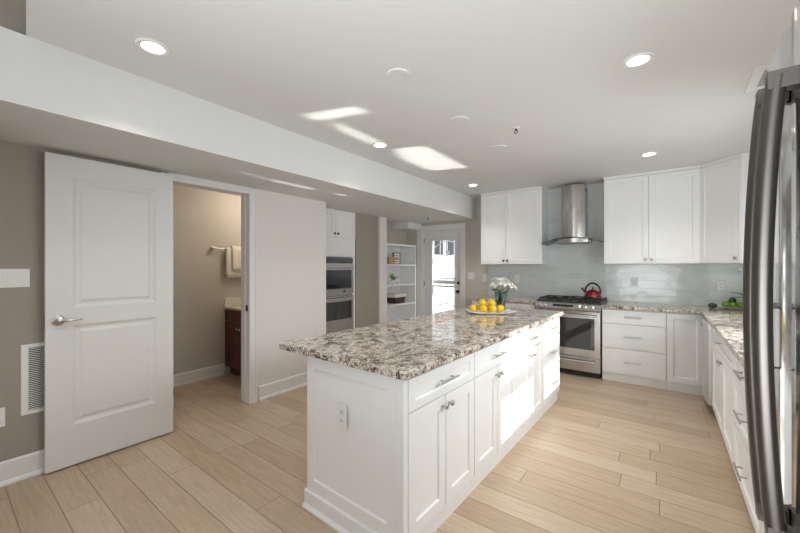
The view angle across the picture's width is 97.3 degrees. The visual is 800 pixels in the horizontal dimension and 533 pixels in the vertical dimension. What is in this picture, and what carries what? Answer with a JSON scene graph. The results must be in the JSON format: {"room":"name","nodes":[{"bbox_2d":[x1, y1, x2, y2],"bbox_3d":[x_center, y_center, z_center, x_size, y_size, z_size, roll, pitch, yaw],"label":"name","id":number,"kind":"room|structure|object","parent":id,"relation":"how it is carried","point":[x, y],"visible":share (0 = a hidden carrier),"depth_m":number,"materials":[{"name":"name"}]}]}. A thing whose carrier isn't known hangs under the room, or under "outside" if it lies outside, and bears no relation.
{"room":"kitchen","nodes":[
{"label":"kitchen","id":0,"kind":"room"},
{"bbox_2d":[0,140,325,461],"bbox_3d":[-2.957,0.292,2.674,1.260,2.175,5.130,0,0,37],"label":"wall","id":1,"kind":"structure","parent":0,"point":[21,166],"depth_m":2.55,"materials":[{"name":"beige paint"}]},
{"bbox_2d":[0,407,4,426],"bbox_3d":[-2.521,0.950,2.197,0.009,0.120,0.075,0,0,37],"label":"wall outlet","id":2,"kind":"object","parent":1,"relation":"attached to","point":[2,410],"visible":1,"depth_m":2.22,"materials":[{"name":"white plastic"}]},
{"bbox_2d":[0,269,29,287],"bbox_3d":[-2.473,0.077,2.262,0.009,0.116,0.126,0,0,37],"label":"light switch","id":3,"kind":"object","parent":1,"relation":"attached to","point":[9,278],"visible":1,"depth_m":2.26,"materials":[{"name":"white plastic"}]},
{"bbox_2d":[0,449,43,487],"bbox_3d":[-2.986,1.305,1.564,0.026,0.150,3.320,0,0,37],"label":"baseboard","id":4,"kind":"structure","parent":1,"relation":"attached to","point":[23,467],"depth_m":2.28,"materials":[{"name":"white paint"}]},
{"bbox_2d":[21,342,43,415],"bbox_3d":[-2.387,0.740,2.378,0.008,0.460,0.240,0,0,37],"label":"air vent","id":5,"kind":"object","parent":1,"relation":"in","point":[32,355],"visible":0.39,"depth_m":2.32,"materials":[{"name":"white plastic"}]},
{"bbox_2d":[44,152,174,473],"bbox_3d":[-2.101,0.305,2.620,0.084,2.125,0.770,0,0,37],"label":"door","id":6,"kind":"structure","parent":1,"relation":"in","point":[109,304],"depth_m":2.57,"materials":[{"name":"white paint"}]},
{"bbox_2d":[160,172,257,403],"bbox_3d":[-1.776,0.300,3.294,0.166,2.160,0.860,0,0,37],"label":"trim","id":7,"kind":"structure","parent":1,"relation":"attached to","point":[249,197],"depth_m":3.56,"materials":[{"name":"white paint"}]},
{"bbox_2d":[258,372,306,400],"bbox_3d":[-1.175,1.305,3.978,0.026,0.150,0.905,0,0,37],"label":"baseboard","id":8,"kind":"structure","parent":1,"relation":"attached to","point":[265,391],"depth_m":3.83,"materials":[{"name":"white paint"}]},
{"bbox_2d":[173,185,240,374],"bbox_3d":[-2.429,0.155,3.478,1.140,2.450,3.050,0,0,37],"label":"wall","id":9,"kind":"structure","parent":0,"point":[203,220],"depth_m":4.28,"materials":[{"name":"beige paint"}]},
{"bbox_2d":[173,364,224,387],"bbox_3d":[-2.945,1.310,3.552,0.026,0.140,2.350,0,0,37],"label":"baseboard","id":10,"kind":"structure","parent":9,"relation":"attached to","point":[184,378],"depth_m":4.24,"materials":[{"name":"white paint"}]},
{"bbox_3d":[-2.125,-0.225,4.606,0.072,0.044,0.664,0,0,37],"label":"towel bar","id":11,"kind":"object","parent":9,"relation":"attached to","visible":0},
{"bbox_2d":[225,247,240,277],"bbox_3d":[-2.088,-0.049,4.616,0.045,0.388,0.401,0,0,37],"label":"towel","id":12,"kind":"object","parent":11,"relation":"hanging from","point":[229,273],"visible":0.44,"depth_m":4.48,"materials":[{"name":"beige fabric"}]},
{"bbox_2d":[230,246,240,270],"bbox_3d":[-2.094,-0.104,4.608,0.082,0.318,0.241,0,0,37],"label":"hand towel","id":13,"kind":"object","parent":12,"relation":"on","point":[236,250],"visible":0.57,"depth_m":4.53,"materials":[{"name":"beige fabric"}]},
{"bbox_2d":[0,26,476,223],"bbox_3d":[-1.733,-0.971,3.381,1.770,0.351,7.730,0,0,37],"label":"soffit","id":14,"kind":"structure","parent":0,"point":[52,97],"depth_m":2.41,"materials":[{"name":"white paint"}]},
{"bbox_2d":[0,0,25,34],"bbox_3d":[-2.704,-1.373,1.028,0.440,0.454,2.800,0,0,37],"label":"wall","id":15,"kind":"structure","parent":14,"relation":"attached to","point":[12,12],"depth_m":1.73,"materials":[{"name":"beige paint"}]},
{"bbox_2d":[355,213,377,327],"bbox_3d":[-0.883,0.292,5.697,0.950,2.175,0.505,0,0,37],"label":"wall","id":16,"kind":"structure","parent":0,"point":[366,226],"depth_m":5.40,"materials":[{"name":"beige paint"}]},
{"bbox_2d":[0,372,755,532],"bbox_3d":[-0.551,1.430,2.557,6.050,0.100,7.830,0,0,37],"label":"floor","id":17,"kind":"structure","parent":0,"point":[608,456],"depth_m":2.30,"materials":[{"name":"brown wood"}]},
{"bbox_2d":[224,297,240,375],"bbox_3d":[-1.771,0.892,4.494,0.770,0.976,0.615,0,0,37],"label":"bathroom vanity","id":18,"kind":"object","parent":17,"relation":"on","point":[232,317],"depth_m":4.41,"materials":[{"name":"brown wood"}]},
{"bbox_2d":[326,208,354,328],"bbox_3d":[-1.123,0.295,5.045,0.650,2.170,0.795,0,0,37],"label":"tall cabinet","id":19,"kind":"object","parent":17,"relation":"on","point":[340,225],"visible":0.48,"depth_m":4.97,"materials":[{"name":"white paint"}]},
{"bbox_2d":[326,257,353,333],"bbox_3d":[-1.089,0.393,5.010,0.626,1.035,0.685,0,0,37],"label":"double oven","id":20,"kind":"object","parent":19,"relation":"in","point":[339,271],"visible":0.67,"depth_m":4.91,"materials":[{"name":"silver metal"}]},
{"bbox_2d":[302,356,407,532],"bbox_3d":[-0.262,0.944,1.815,0.717,0.872,0.058,0,0,39],"label":"island end panel","id":21,"kind":"object","parent":17,"relation":"on","point":[357,475],"visible":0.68,"depth_m":1.78,"materials":[{"name":"white paint"}]},
{"bbox_2d":[337,403,346,428],"bbox_3d":[-0.303,0.780,1.837,0.075,0.120,0.009,0,0,39],"label":"wall outlet","id":22,"kind":"object","parent":21,"relation":"attached to","point":[341,409],"visible":1,"depth_m":1.83,"materials":[{"name":"white plastic"}]},
{"bbox_2d":[387,243,415,321],"bbox_3d":[-0.109,0.499,6.197,0.370,1.762,0.860,0,0,37],"label":"bookcase","id":23,"kind":"object","parent":17,"relation":"on","point":[406,270],"visible":0.44,"depth_m":6.47,"materials":[{"name":"white paint"}]},
{"bbox_2d":[387,257,394,263],"bbox_3d":[-0.183,-0.101,5.990,0.126,0.125,0.176,0,0,37],"label":"storage box","id":24,"kind":"object","parent":23,"relation":"on","point":[390,260],"visible":0.53,"depth_m":5.93,"materials":[{"name":"brown wicker"}]},
{"bbox_2d":[389,273,398,283],"bbox_3d":[-0.097,0.208,6.044,0.203,0.191,0.212,0,0,-4],"label":"potted plant","id":25,"kind":"object","parent":23,"relation":"on","point":[391,276],"visible":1,"depth_m":6.03,"materials":[{"name":"green plant"}]},
{"bbox_2d":[392,252,399,263],"bbox_3d":[-0.063,-0.141,6.200,0.024,0.205,0.200,0,0,37],"label":"framed sign","id":26,"kind":"object","parent":23,"relation":"on","point":[396,255],"visible":0.8,"depth_m":6.20,"materials":[{"name":"white paper"}]},
{"bbox_2d":[387,293,406,303],"bbox_3d":[-0.071,0.558,6.206,0.234,0.165,0.334,0,0,37],"label":"basket","id":27,"kind":"object","parent":23,"relation":"on","point":[394,298],"visible":0.84,"depth_m":6.11,"materials":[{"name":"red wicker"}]},
{"bbox_2d":[408,353,473,532],"bbox_3d":[0.026,0.944,2.050,0.631,0.873,0.663,0,0,39],"label":"base cabinet","id":28,"kind":"object","parent":17,"relation":"on","point":[441,398],"visible":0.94,"depth_m":1.83,"materials":[{"name":"white paint"}]},
{"bbox_2d":[471,335,515,491],"bbox_3d":[0.447,0.944,2.577,0.631,0.873,0.683,0,0,39],"label":"base cabinet","id":29,"kind":"object","parent":17,"relation":"on","point":[494,378],"visible":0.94,"depth_m":2.36,"materials":[{"name":"white paint"}]},
{"bbox_2d":[279,305,563,380],"bbox_3d":[0.478,0.485,2.901,0.975,0.040,2.690,0,0,39],"label":"countertop","id":30,"kind":"structure","parent":29,"relation":"on","point":[403,349],"depth_m":2.24,"materials":[{"name":"stone"}]},
{"bbox_2d":[464,308,514,313],"bbox_3d":[0.890,0.445,3.495,0.461,0.041,0.212,0,0,0],"label":"serving platter","id":31,"kind":"object","parent":30,"relation":"on","point":[508,310],"visible":0.89,"depth_m":3.49,"materials":[{"name":"white ceramic"}]},
{"bbox_2d":[469,305,476,311],"bbox_3d":[0.725,0.414,3.490,0.075,0.073,0.072,0,0,-24],"label":"lemon","id":32,"kind":"object","parent":31,"relation":"on","point":[473,308],"visible":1,"depth_m":3.46,"materials":[{"name":"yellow food"}]},
{"bbox_2d":[479,305,487,311],"bbox_3d":[0.815,0.414,3.450,0.075,0.073,0.072,0,0,-29],"label":"lemon","id":33,"kind":"object","parent":31,"relation":"on","point":[483,308],"visible":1,"depth_m":3.42,"materials":[{"name":"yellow food"}]},
{"bbox_2d":[488,305,496,312],"bbox_3d":[0.905,0.414,3.450,0.075,0.072,0.072,0,0,-34],"label":"lemon","id":34,"kind":"object","parent":31,"relation":"on","point":[492,308],"visible":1,"depth_m":3.43,"materials":[{"name":"yellow food"}]},
{"bbox_2d":[497,305,504,311],"bbox_3d":[0.995,0.414,3.490,0.074,0.072,0.072,0,0,-39],"label":"lemon","id":35,"kind":"object","parent":31,"relation":"on","point":[500,308],"visible":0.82,"depth_m":3.46,"materials":[{"name":"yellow food"}]},
{"label":"lemon","id":36,"kind":"object","parent":31,"relation":"on","visible":0},
{"bbox_2d":[478,299,485,305],"bbox_3d":[0.815,0.358,3.495,0.075,0.073,0.072,0,0,-30],"label":"lemon","id":37,"kind":"object","parent":36,"relation":"on","point":[481,301],"visible":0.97,"depth_m":3.47,"materials":[{"name":"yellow food"}]},
{"bbox_3d":[0.905,0.414,3.540,0.083,0.073,0.073,0,12,11],"label":"lemon","id":38,"kind":"object","parent":31,"relation":"on","visible":0},
{"bbox_2d":[487,299,494,305],"bbox_3d":[0.905,0.358,3.495,0.075,0.073,0.072,0,0,-35],"label":"lemon","id":39,"kind":"object","parent":38,"relation":"on","point":[490,301],"visible":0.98,"depth_m":3.47,"materials":[{"name":"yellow food"}]},
{"bbox_3d":[1.060,0.369,3.705,0.132,0.190,0.132,0,0,37],"label":"flower vase","id":40,"kind":"object","parent":30,"relation":"on","visible":0},
{"bbox_2d":[485,277,517,304],"bbox_3d":[1.064,0.245,3.703,0.329,0.401,0.296,0,0,37],"label":"lily bouquet","id":41,"kind":"object","parent":40,"relation":"in","point":[501,280],"visible":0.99,"depth_m":3.69,"materials":[{"name":"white plant"}]},
{"bbox_2d":[472,300,534,308],"bbox_3d":[1.625,0.944,5.255,0.928,0.873,0.631,0,0,37],"label":"base cabinet","id":42,"kind":"object","parent":17,"relation":"on","point":[474,302],"visible":0.1,"depth_m":4.93,"materials":[{"name":"white paint"}]},
{"bbox_2d":[470,295,540,303],"bbox_3d":[1.627,0.485,5.274,0.955,0.040,0.650,0,0,37],"label":"countertop","id":43,"kind":"structure","parent":42,"relation":"on","point":[512,299],"depth_m":5.12,"materials":[{"name":"stone"}]},
{"bbox_2d":[513,324,542,446],"bbox_3d":[0.871,0.944,3.109,0.631,0.873,0.673,0,0,39],"label":"base cabinet","id":44,"kind":"object","parent":17,"relation":"on","point":[529,344],"visible":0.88,"depth_m":2.90,"materials":[{"name":"white paint"}]},
{"bbox_2d":[540,317,559,417],"bbox_3d":[1.256,0.944,3.592,0.631,0.873,0.558,0,0,39],"label":"base cabinet","id":45,"kind":"object","parent":17,"relation":"on","point":[551,329],"visible":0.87,"depth_m":3.41,"materials":[{"name":"white paint"}]},
{"bbox_2d":[535,295,607,378],"bbox_3d":[2.298,0.900,4.726,0.774,0.960,0.716,0,0,37],"label":"gas range","id":46,"kind":"object","parent":17,"relation":"on","point":[580,332],"visible":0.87,"depth_m":4.41,"materials":[{"name":"silver metal"}]},
{"bbox_2d":[537,297,607,303],"bbox_3d":[2.341,0.462,4.783,0.774,0.027,0.573,0,0,37],"label":"cooktop","id":47,"kind":"object","parent":46,"relation":"in","point":[582,300],"depth_m":4.62,"materials":[{"name":"black metal"}]},
{"bbox_2d":[581,282,601,298],"bbox_3d":[2.538,0.314,4.635,0.212,0.211,0.213,0,0,-1],"label":"tea kettle","id":48,"kind":"object","parent":46,"relation":"on","point":[592,293],"visible":1,"depth_m":4.58,"materials":[{"name":"red metal"}]},
{"bbox_2d":[602,308,665,389],"bbox_3d":[2.874,0.944,4.319,0.623,0.873,0.631,0,0,37],"label":"base cabinet","id":49,"kind":"object","parent":17,"relation":"on","point":[633,341],"visible":0.99,"depth_m":4.09,"materials":[{"name":"white paint"}]},
{"bbox_2d":[666,312,702,395],"bbox_3d":[3.267,0.944,4.047,0.328,0.873,0.595,0,0,37],"label":"base cabinet","id":50,"kind":"object","parent":17,"relation":"on","point":[683,330],"visible":0.77,"depth_m":3.82,"materials":[{"name":"white paint"}]},
{"bbox_2d":[701,315,712,405],"bbox_3d":[3.235,0.945,3.286,0.628,0.870,0.596,0,0,37],"label":"dishwasher","id":51,"kind":"object","parent":17,"relation":"on","point":[707,341],"visible":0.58,"depth_m":3.27,"materials":[{"name":"grey wood"}]},
{"bbox_2d":[712,328,733,464],"bbox_3d":[2.696,0.944,2.541,0.636,0.873,1.188,0,0,37],"label":"base cabinet","id":52,"kind":"object","parent":17,"relation":"on","point":[722,357],"visible":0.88,"depth_m":2.60,"materials":[{"name":"white paint"}]},
{"bbox_2d":[733,355,760,532],"bbox_3d":[2.096,0.944,1.741,0.636,0.873,0.798,0,0,37],"label":"base cabinet","id":53,"kind":"object","parent":17,"relation":"on","point":[741,456],"visible":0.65,"depth_m":1.98,"materials":[{"name":"white paint"}]},
{"bbox_2d":[761,521,764,532],"bbox_3d":[1.576,0.944,1.043,0.630,0.873,0.928,0,0,37],"label":"base cabinet","id":54,"kind":"object","parent":17,"relation":"on","point":[762,522],"visible":0.02,"depth_m":1.56,"materials":[{"name":"white paint"}]},
{"bbox_2d":[601,301,743,367],"bbox_3d":[2.186,0.485,2.629,1.557,0.040,4.210,0,0,37],"label":"countertop","id":55,"kind":"structure","parent":54,"relation":"on","point":[727,323],"depth_m":3.41,"materials":[{"name":"stone"}]},
{"bbox_2d":[708,303,717,307],"bbox_3d":[3.493,0.435,3.931,0.092,0.059,0.060,0,0,14],"label":"avocado","id":56,"kind":"object","parent":55,"relation":"on","point":[711,305],"visible":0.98,"depth_m":3.91,"materials":[{"name":"green food"}]},
{"bbox_2d":[717,305,742,308],"bbox_3d":[3.648,0.452,3.864,0.306,0.026,0.306,0,0,37],"label":"fruit plate","id":57,"kind":"object","parent":55,"relation":"on","point":[718,305],"visible":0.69,"depth_m":3.84,"materials":[{"name":"white ceramic"}]},
{"bbox_2d":[721,302,728,306],"bbox_3d":[3.577,0.415,3.868,0.076,0.059,0.060,0,0,37],"label":"lime","id":58,"kind":"object","parent":57,"relation":"on","point":[724,304],"visible":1,"depth_m":3.85,"materials":[{"name":"green food"}]},
{"bbox_2d":[729,302,736,307],"bbox_3d":[3.613,0.415,3.816,0.076,0.059,0.060,0,0,-20],"label":"lime","id":59,"kind":"object","parent":57,"relation":"on","point":[732,304],"visible":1,"depth_m":3.80,"materials":[{"name":"green food"}]},
{"bbox_2d":[737,302,742,307],"bbox_3d":[3.678,0.415,3.805,0.060,0.059,0.076,0,0,12],"label":"lime","id":60,"kind":"object","parent":57,"relation":"on","point":[739,304],"visible":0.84,"depth_m":3.79,"materials":[{"name":"green food"}]},
{"bbox_2d":[731,268,742,297],"bbox_3d":[3.648,0.241,3.688,0.347,0.447,0.268,0,0,-16],"label":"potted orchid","id":61,"kind":"object","parent":55,"relation":"on","point":[740,269],"visible":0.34,"depth_m":3.72,"materials":[{"name":"white plant"}]},
{"bbox_2d":[743,1,799,532],"bbox_3d":[0.923,0.485,0.358,0.852,1.790,0.800,0,0,37],"label":"refrigerator","id":62,"kind":"object","parent":17,"relation":"on","point":[771,254],"visible":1,"depth_m":0.55,"materials":[{"name":"grey metal"}]},
{"bbox_2d":[378,217,386,323],"bbox_3d":[-0.422,0.292,5.782,0.385,2.175,0.175,0,0,37],"label":"wall pier","id":63,"kind":"object","parent":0,"point":[382,221],"visible":0.21,"depth_m":5.65,"materials":[{"name":"white paint"}]},
{"bbox_2d":[387,223,405,244],"bbox_3d":[-0.243,0.292,6.426,0.100,2.175,1.070,0,0,37],"label":"wall","id":64,"kind":"structure","parent":0,"point":[393,236],"depth_m":6.56,"materials":[{"name":"beige paint"}]},
{"bbox_2d":[392,222,421,230],"bbox_3d":[0.133,-0.738,6.544,0.360,0.115,0.430,0,0,37],"label":"beam","id":65,"kind":"structure","parent":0,"point":[403,226],"depth_m":6.42,"materials":[{"name":"white paint"}]},
{"bbox_2d":[26,0,799,198],"bbox_3d":[1.061,-1.190,2.648,3.580,0.111,5.750,0,0,37],"label":"ceiling","id":66,"kind":"structure","parent":0,"point":[553,70],"depth_m":2.07,"materials":[{"name":"white paint"}]},
{"bbox_2d":[135,38,169,55],"bbox_3d":[-1.290,-1.142,1.838,0.152,0.006,0.152,0,0,37],"label":"recessed light","id":67,"kind":"object","parent":66,"relation":"in","point":[150,46],"visible":1,"depth_m":1.83,"materials":[{"name":"white plastic"}]},
{"bbox_2d":[372,142,387,147],"bbox_3d":[-0.189,-1.142,3.320,0.152,0.006,0.152,0,0,37],"label":"recessed light","id":68,"kind":"object","parent":66,"relation":"in","point":[377,144],"visible":1,"depth_m":3.32,"materials":[{"name":"white plastic"}]},
{"bbox_2d":[512,126,519,133],"bbox_3d":[0.960,-1.123,2.913,0.068,0.047,0.068,0,0,37],"label":"sprinkler","id":69,"kind":"object","parent":66,"relation":"attached to","point":[516,128],"visible":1,"depth_m":2.91,"materials":[{"name":"white plastic"}]},
{"bbox_2d":[622,52,654,67],"bbox_3d":[1.321,-1.142,1.954,0.152,0.006,0.152,0,0,37],"label":"recessed light","id":70,"kind":"object","parent":66,"relation":"in","point":[639,59],"visible":1,"depth_m":1.95,"materials":[{"name":"white plastic"}]},
{"bbox_2d":[640,152,657,156],"bbox_3d":[2.537,-1.142,3.586,0.152,0.006,0.152,0,0,37],"label":"recessed light","id":71,"kind":"object","parent":66,"relation":"in","point":[647,154],"visible":1,"depth_m":3.59,"materials":[{"name":"white plastic"}]},
{"bbox_2d":[744,64,769,92],"bbox_3d":[2.298,-1.143,2.064,0.360,0.006,0.360,0,0,37],"label":"ceiling vent","id":72,"kind":"object","parent":66,"relation":"in","point":[757,80],"visible":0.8,"depth_m":2.15,"materials":[{"name":"white plastic"}]},
{"bbox_2d":[406,198,702,316],"bbox_3d":[1.928,0.117,5.529,5.650,2.526,0.100,0,0,37],"label":"wall","id":73,"kind":"structure","parent":0,"point":[475,287],"depth_m":5.99,"materials":[{"name":"beige paint"}]},
{"bbox_2d":[417,223,465,315],"bbox_3d":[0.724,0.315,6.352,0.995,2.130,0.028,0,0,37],"label":"trim","id":74,"kind":"structure","parent":73,"relation":"attached to","point":[462,226],"depth_m":6.24,"materials":[{"name":"white paint"}]},
{"bbox_2d":[424,230,459,314],"bbox_3d":[0.750,0.360,6.389,0.766,2.000,0.108,0,0,37],"label":"door","id":75,"kind":"structure","parent":73,"relation":"in","point":[429,237],"depth_m":6.52,"materials":[{"name":"white paint"}]},
{"bbox_2d":[433,240,454,312],"bbox_3d":[0.847,0.350,6.496,0.780,2.020,0.030,0,0,37],"label":"storm door","id":76,"kind":"structure","parent":73,"relation":"in","point":[440,281],"depth_m":6.55,"materials":[{"name":"white"}]},
{"bbox_2d":[468,272,473,278],"bbox_3d":[1.211,0.160,5.998,0.122,0.120,0.009,0,0,37],"label":"light switch","id":77,"kind":"object","parent":73,"relation":"attached to","point":[470,274],"visible":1,"depth_m":6.00,"materials":[{"name":"white plastic"}]},
{"bbox_2d":[483,274,486,281],"bbox_3d":[1.411,0.190,5.848,0.075,0.120,0.009,0,0,37],"label":"wall outlet","id":78,"kind":"object","parent":73,"relation":"attached to","point":[484,275],"visible":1,"depth_m":5.85,"materials":[{"name":"white plastic"}]},
{"bbox_2d":[480,186,547,263],"bbox_3d":[1.727,-0.589,5.380,0.926,1.108,0.360,0,0,37],"label":"upper cabinet","id":79,"kind":"object","parent":73,"relation":"attached to","point":[514,223],"visible":1,"depth_m":5.21,"materials":[{"name":"white paint"}]},
{"bbox_2d":[554,184,591,244],"bbox_3d":[2.366,-0.712,4.821,0.760,0.807,0.490,0,0,37],"label":"range hood","id":80,"kind":"object","parent":73,"relation":"attached to","point":[574,197],"visible":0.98,"depth_m":4.77,"materials":[{"name":"silver metal"}]},
{"bbox_2d":[488,183,742,305],"bbox_3d":[2.768,-0.341,4.831,3.272,1.611,0.008,0,0,37],"label":"wall tile","id":81,"kind":"structure","parent":73,"relation":"attached to","point":[569,268],"depth_m":4.84,"materials":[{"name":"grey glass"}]},
{"bbox_2d":[514,275,518,281],"bbox_3d":[1.830,0.190,5.524,0.075,0.120,0.009,0,0,37],"label":"wall outlet","id":82,"kind":"object","parent":81,"relation":"attached to","point":[516,277],"visible":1,"depth_m":5.52,"materials":[{"name":"white plastic"}]},
{"bbox_2d":[631,278,637,286],"bbox_3d":[3.062,0.205,4.599,0.075,0.120,0.009,0,0,37],"label":"wall outlet","id":83,"kind":"object","parent":81,"relation":"attached to","point":[634,281],"visible":1,"depth_m":4.60,"materials":[{"name":"white plastic"}]},
{"bbox_2d":[717,280,724,290],"bbox_3d":[3.734,0.220,4.096,0.075,0.120,0.009,0,0,37],"label":"wall outlet","id":84,"kind":"object","parent":81,"relation":"attached to","point":[720,283],"visible":1,"depth_m":4.09,"materials":[{"name":"white plastic"}]},
{"bbox_2d":[603,165,700,263],"bbox_3d":[3.086,-0.589,4.360,0.950,1.108,0.360,0,0,37],"label":"upper cabinet","id":85,"kind":"object","parent":73,"relation":"attached to","point":[651,217],"visible":1,"depth_m":4.21,"materials":[{"name":"white paint"}]},
{"bbox_2d":[699,152,749,263],"bbox_3d":[3.632,-0.589,3.788,0.636,1.108,0.620,0,0,37],"label":"upper cabinet","id":86,"kind":"object","parent":73,"relation":"attached to","point":[723,182],"visible":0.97,"depth_m":3.73,"materials":[{"name":"white paint"}]},
{"label":"outside","id":87,"kind":"structure","parent":0,"visible":0},
{"bbox_2d":[434,305,453,312],"bbox_3d":[3.698,1.455,13.264,18.000,0.090,14.340,0,0,37],"label":"ground","id":88,"kind":"structure","parent":87,"point":[445,308],"depth_m":11.54,"materials":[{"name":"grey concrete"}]},
{"bbox_2d":[434,254,453,307],"bbox_3d":[2.018,0.485,12.857,0.120,1.850,11.293,0,0,37],"label":"fence","id":89,"kind":"object","parent":88,"relation":"on","point":[447,262],"visible":0.09,"depth_m":12.17,"materials":[{"name":"white plastic"}]},
{"bbox_2d":[434,240,453,255],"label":"window","id":90,"kind":"structure","parent":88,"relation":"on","point":[449,246],"depth_m":18.04,"materials":[{"name":"grey"}]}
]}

